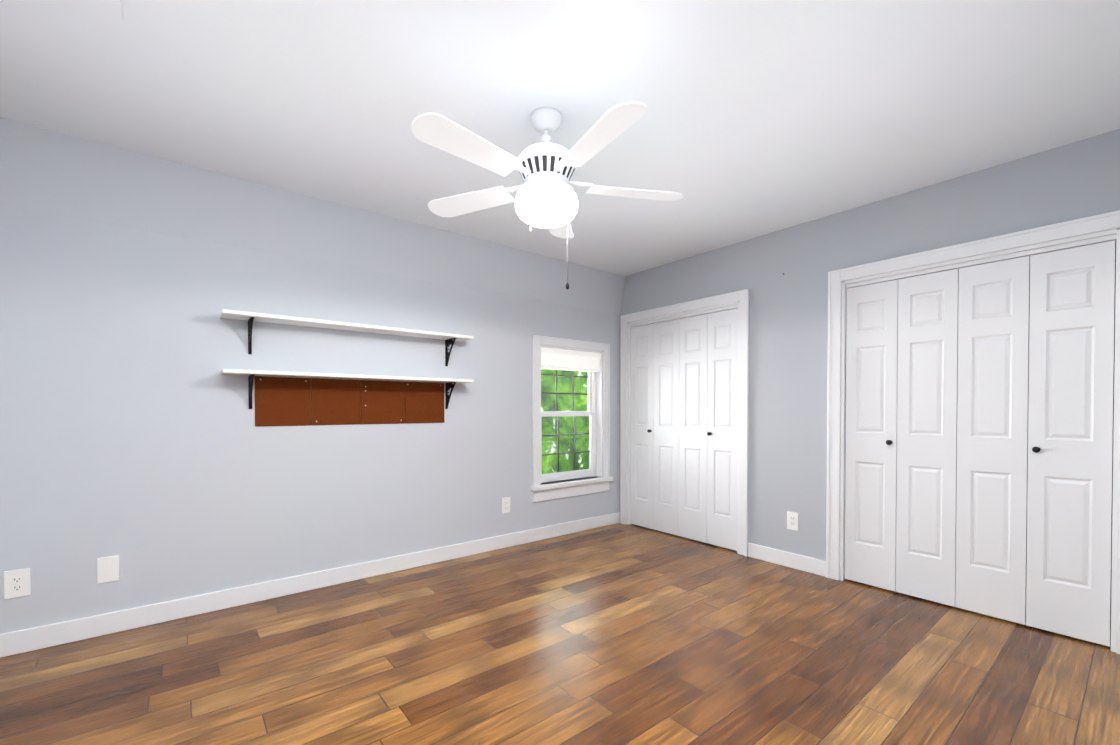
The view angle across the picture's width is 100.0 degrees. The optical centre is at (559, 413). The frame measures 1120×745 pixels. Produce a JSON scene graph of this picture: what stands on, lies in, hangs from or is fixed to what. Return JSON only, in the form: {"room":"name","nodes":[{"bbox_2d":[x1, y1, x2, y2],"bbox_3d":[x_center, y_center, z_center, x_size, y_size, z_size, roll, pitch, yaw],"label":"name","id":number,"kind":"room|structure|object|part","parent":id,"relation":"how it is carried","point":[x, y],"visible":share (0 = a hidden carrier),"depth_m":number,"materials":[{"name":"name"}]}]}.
{"room":"empty bedroom","nodes":[
{"label":"empty bedroom","id":0,"kind":"room"},
{"bbox_2d":[0,206,619,633],"bbox_3d":[-1.192,-0.120,3.453,4.800,2.500,0.150,-1,1,-39],"label":"wall","id":1,"kind":"structure","parent":0,"point":[148,452],"depth_m":2.73,"materials":[{"name":"grey paint"}]},
{"bbox_2d":[4,568,30,598],"bbox_3d":[-2.588,0.809,2.240,0.084,0.132,0.009,-1,1,-39],"label":"electrical outlet","id":2,"kind":"object","parent":1,"relation":"attached to","point":[17,583],"visible":1,"depth_m":2.24,"materials":[{"name":"white plastic"}]},
{"bbox_2d":[97,555,119,583],"bbox_3d":[-2.344,0.807,2.437,0.084,0.132,0.008,-1,1,-39],"label":"wall plate","id":3,"kind":"object","parent":1,"relation":"attached to","point":[107,569],"visible":1,"depth_m":2.44,"materials":[{"name":"white plastic"}]},
{"bbox_2d":[0,512,619,657],"bbox_3d":[-1.140,1.076,3.403,4.500,0.110,0.014,-1,1,-39],"label":"baseboard","id":4,"kind":"structure","parent":1,"relation":"attached to","point":[35,638],"depth_m":2.83,"materials":[{"name":"white wood"}]},
{"bbox_2d":[220,309,473,408],"bbox_3d":[-1.311,-0.308,3.138,1.542,0.550,0.192,-1,1,-39],"label":"shelf unit","id":5,"kind":"object","parent":1,"relation":"attached to","point":[448,338],"visible":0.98,"depth_m":2.99,"materials":[{"name":"white laminate"}]},
{"bbox_2d":[255,376,443,425],"bbox_3d":[-1.362,-0.080,3.213,1.222,0.302,0.012,-1,1,-39],"label":"bulletin board","id":6,"kind":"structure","parent":1,"relation":"attached to","point":[283,401],"depth_m":3.14,"materials":[{"name":"brown"}]},
{"bbox_2d":[502,497,509,513],"bbox_3d":[-0.453,0.769,3.954,0.084,0.132,0.009,-1,1,-39],"label":"electrical outlet","id":7,"kind":"object","parent":1,"relation":"attached to","point":[505,504],"visible":1,"depth_m":3.95,"materials":[{"name":"white plastic"}]},
{"bbox_2d":[530,335,612,501],"bbox_3d":[0.089,0.040,4.450,0.974,1.467,0.200,-1,1,-39],"label":"window unit","id":8,"kind":"structure","parent":1,"relation":"in","point":[566,360],"depth_m":4.47,"materials":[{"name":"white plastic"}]},
{"bbox_3d":[0.046,-0.279,4.501,0.618,0.516,0.008,-1,1,-39],"label":"sash glass","id":9,"kind":"part","parent":8,"relation":"part of","materials":[{"name":"clear glass"}]},
{"bbox_3d":[0.046,-0.274,4.501,0.686,0.593,0.027,-1,1,-39],"label":"sash","id":10,"kind":"part","parent":8,"relation":"part of","materials":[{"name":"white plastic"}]},
{"bbox_3d":[0.063,0.285,4.486,0.618,0.538,0.008,-1,1,-39],"label":"sash glass","id":11,"kind":"part","parent":8,"relation":"part of","materials":[{"name":"clear glass"}]},
{"bbox_3d":[0.063,0.290,4.486,0.686,0.615,0.027,-1,1,-39],"label":"sash","id":12,"kind":"part","parent":8,"relation":"part of","materials":[{"name":"white plastic"}]},
{"bbox_2d":[541,347,599,371],"bbox_3d":[0.095,-0.506,4.437,0.738,0.184,0.058,-1,1,-39],"label":"blind","id":13,"kind":"object","parent":8,"relation":"attached to","point":[551,358],"depth_m":4.40,"materials":[{"name":"white fabric"}]},
{"bbox_2d":[0,118,624,314],"bbox_3d":[-1.121,-1.179,3.352,4.500,0.380,0.075,-1,1,-39],"label":"wall","id":14,"kind":"structure","parent":0,"point":[45,171],"depth_m":2.79,"materials":[{"name":"grey paint"}]},
{"bbox_2d":[0,523,1119,744],"bbox_3d":[0.263,1.196,2.135,5.400,0.100,4.050,-1,1,-39],"label":"floor","id":15,"kind":"structure","parent":0,"point":[620,634],"depth_m":2.13,"materials":[{"name":"brown wood"}]},
{"bbox_2d":[0,0,1119,275],"bbox_3d":[0.263,-1.404,2.104,5.400,0.100,4.050,-1,1,-39],"label":"ceiling","id":16,"kind":"structure","parent":0,"point":[762,118],"depth_m":1.99,"materials":[{"name":"white paint"}]},
{"bbox_2d":[70,0,123,20],"bbox_3d":[-1.535,-1.336,1.062,0.750,0.012,0.775,-1,1,-39],"label":"attic hatch","id":17,"kind":"object","parent":16,"relation":"attached to","point":[112,8],"visible":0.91,"depth_m":1.54,"materials":[{"name":"white paint"}]},
{"bbox_2d":[411,101,683,288],"bbox_3d":[-0.069,-0.962,2.108,1.255,0.785,1.260,-1,1,-39],"label":"ceiling fan","id":18,"kind":"object","parent":16,"relation":"hanging from","point":[546,196],"visible":1,"depth_m":2.03,"materials":[{"name":"white metal"}]},
{"label":"blade","id":19,"kind":"part","parent":18,"relation":"part of","materials":[{"name":"white wood"}]},
{"bbox_3d":[-0.453,-1.047,2.330,0.465,0.006,0.148,0,-10,25],"label":"blade","id":20,"kind":"part","parent":18,"relation":"part of","materials":[{"name":"white wood"}]},
{"bbox_3d":[-0.061,-0.937,2.148,0.290,0.132,0.290,-1,1,-39],"label":"lamp shade","id":21,"kind":"part","parent":18,"relation":"part of","materials":[{"name":"white glass"}]},
{"bbox_3d":[-0.061,-1.116,2.146,0.278,0.178,0.278,-1,1,-39],"label":"motor","id":22,"kind":"part","parent":18,"relation":"part of","materials":[{"name":"white metal"}]},
{"label":"blade","id":23,"kind":"part","parent":18,"relation":"part of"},
{"bbox_3d":[0.148,-1.040,1.769,0.148,0.006,0.465,-13,7,-28],"label":"blade","id":24,"kind":"part","parent":18,"relation":"part of","materials":[{"name":"white wood"}]},
{"bbox_3d":[0.363,-1.046,2.229,0.465,0.006,0.148,0,12,-11],"label":"blade","id":25,"kind":"part","parent":18,"relation":"part of","materials":[{"name":"white wood"}]},
{"bbox_2d":[620,129,1119,560],"bbox_3d":[1.889,-0.119,3.329,0.150,2.500,3.900,-1,1,-39],"label":"wall","id":26,"kind":"structure","parent":0,"point":[788,325],"depth_m":3.34,"materials":[{"name":"grey paint"}]},
{"bbox_2d":[631,323,653,528],"bbox_3d":[0.814,0.120,4.612,0.032,1.968,0.291,-1,1,-39],"label":"closet door leaf","id":27,"kind":"structure","parent":26,"relation":"in","point":[642,423],"depth_m":4.60,"materials":[{"name":"white wood"}]},
{"bbox_2d":[653,319,678,535],"bbox_3d":[0.999,0.123,4.382,0.032,1.968,0.291,-1,1,-39],"label":"closet door leaf","id":28,"kind":"structure","parent":26,"relation":"in","point":[666,429],"depth_m":4.37,"materials":[{"name":"white wood"}]},
{"bbox_2d":[620,289,748,556],"bbox_3d":[1.110,0.066,4.283,0.174,2.108,1.376,-1,1,-39],"label":"trim","id":29,"kind":"structure","parent":26,"relation":"attached to","point":[713,304],"depth_m":3.97,"materials":[{"name":"white wood"}]},
{"bbox_2d":[679,314,707,542],"bbox_3d":[1.183,0.126,4.153,0.032,1.968,0.291,-1,1,-39],"label":"closet door leaf","id":30,"kind":"structure","parent":26,"relation":"in","point":[693,352],"depth_m":4.14,"materials":[{"name":"white wood"}]},
{"bbox_2d":[707,308,737,550],"bbox_3d":[1.367,0.128,3.924,0.032,1.968,0.291,-1,1,-39],"label":"closet door leaf","id":31,"kind":"structure","parent":26,"relation":"in","point":[722,391],"depth_m":3.91,"materials":[{"name":"white wood"}]},
{"bbox_2d":[748,543,825,576],"bbox_3d":[1.669,1.075,3.486,0.014,0.110,0.580,-1,1,-39],"label":"baseboard","id":32,"kind":"structure","parent":26,"relation":"attached to","point":[794,561],"depth_m":3.46,"materials":[{"name":"white wood"}]},
{"bbox_2d":[787,511,797,530],"bbox_3d":[1.704,0.785,3.443,0.009,0.132,0.084,-1,1,-39],"label":"outlet","id":33,"kind":"object","parent":26,"relation":"attached to","point":[792,520],"visible":1,"depth_m":3.44,"materials":[{"name":"white plastic"}]},
{"bbox_2d":[845,279,897,590],"bbox_3d":[2.041,0.138,3.083,0.032,1.968,0.291,-1,1,-39],"label":"closet door leaf","id":34,"kind":"structure","parent":26,"relation":"in","point":[871,421],"depth_m":3.07,"materials":[{"name":"white wood"}]},
{"bbox_2d":[896,269,958,606],"bbox_3d":[2.225,0.141,2.854,0.032,1.968,0.291,-1,1,-39],"label":"closet door leaf","id":35,"kind":"structure","parent":26,"relation":"in","point":[927,382],"depth_m":2.84,"materials":[{"name":"white wood"}]},
{"bbox_2d":[886,440,1040,452],"bbox_3d":[2.291,0.184,2.718,0.036,0.032,0.690,-1,1,-39],"label":"door knob","id":36,"kind":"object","parent":26,"relation":"in","point":[1034,449],"depth_m":2.46,"materials":[{"name":"black metal"}]},
{"bbox_3d":[2.497,0.187,2.462,0.036,0.032,0.032,-1,1,-39],"label":"knob","id":37,"kind":"part","parent":36,"relation":"part of","materials":[{"name":"black metal"}]},
{"bbox_2d":[826,210,1119,653],"bbox_3d":[2.337,0.084,2.754,0.174,2.108,1.376,-1,1,-39],"label":"trim","id":38,"kind":"structure","parent":26,"relation":"attached to","point":[1028,241],"depth_m":2.79,"materials":[{"name":"white wood"}]},
{"bbox_2d":[955,256,1029,624],"bbox_3d":[2.409,0.144,2.625,0.032,1.968,0.291,-1,1,-39],"label":"closet door leaf","id":39,"kind":"structure","parent":26,"relation":"in","point":[992,423],"depth_m":2.61,"materials":[{"name":"white wood"}]},
{"bbox_2d":[1026,240,1115,646],"bbox_3d":[2.593,0.146,2.395,0.032,1.968,0.291,-1,1,-39],"label":"closet door leaf","id":40,"kind":"structure","parent":26,"relation":"in","point":[1070,419],"depth_m":2.38,"materials":[{"name":"white wood"}]},
{"label":"outside","id":41,"kind":"structure","parent":0,"visible":0},
{"bbox_2d":[541,369,588,473],"bbox_3d":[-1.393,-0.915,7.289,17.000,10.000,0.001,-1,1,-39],"label":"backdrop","id":42,"kind":"structure","parent":41,"point":[552,421],"depth_m":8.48,"materials":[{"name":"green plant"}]}
]}

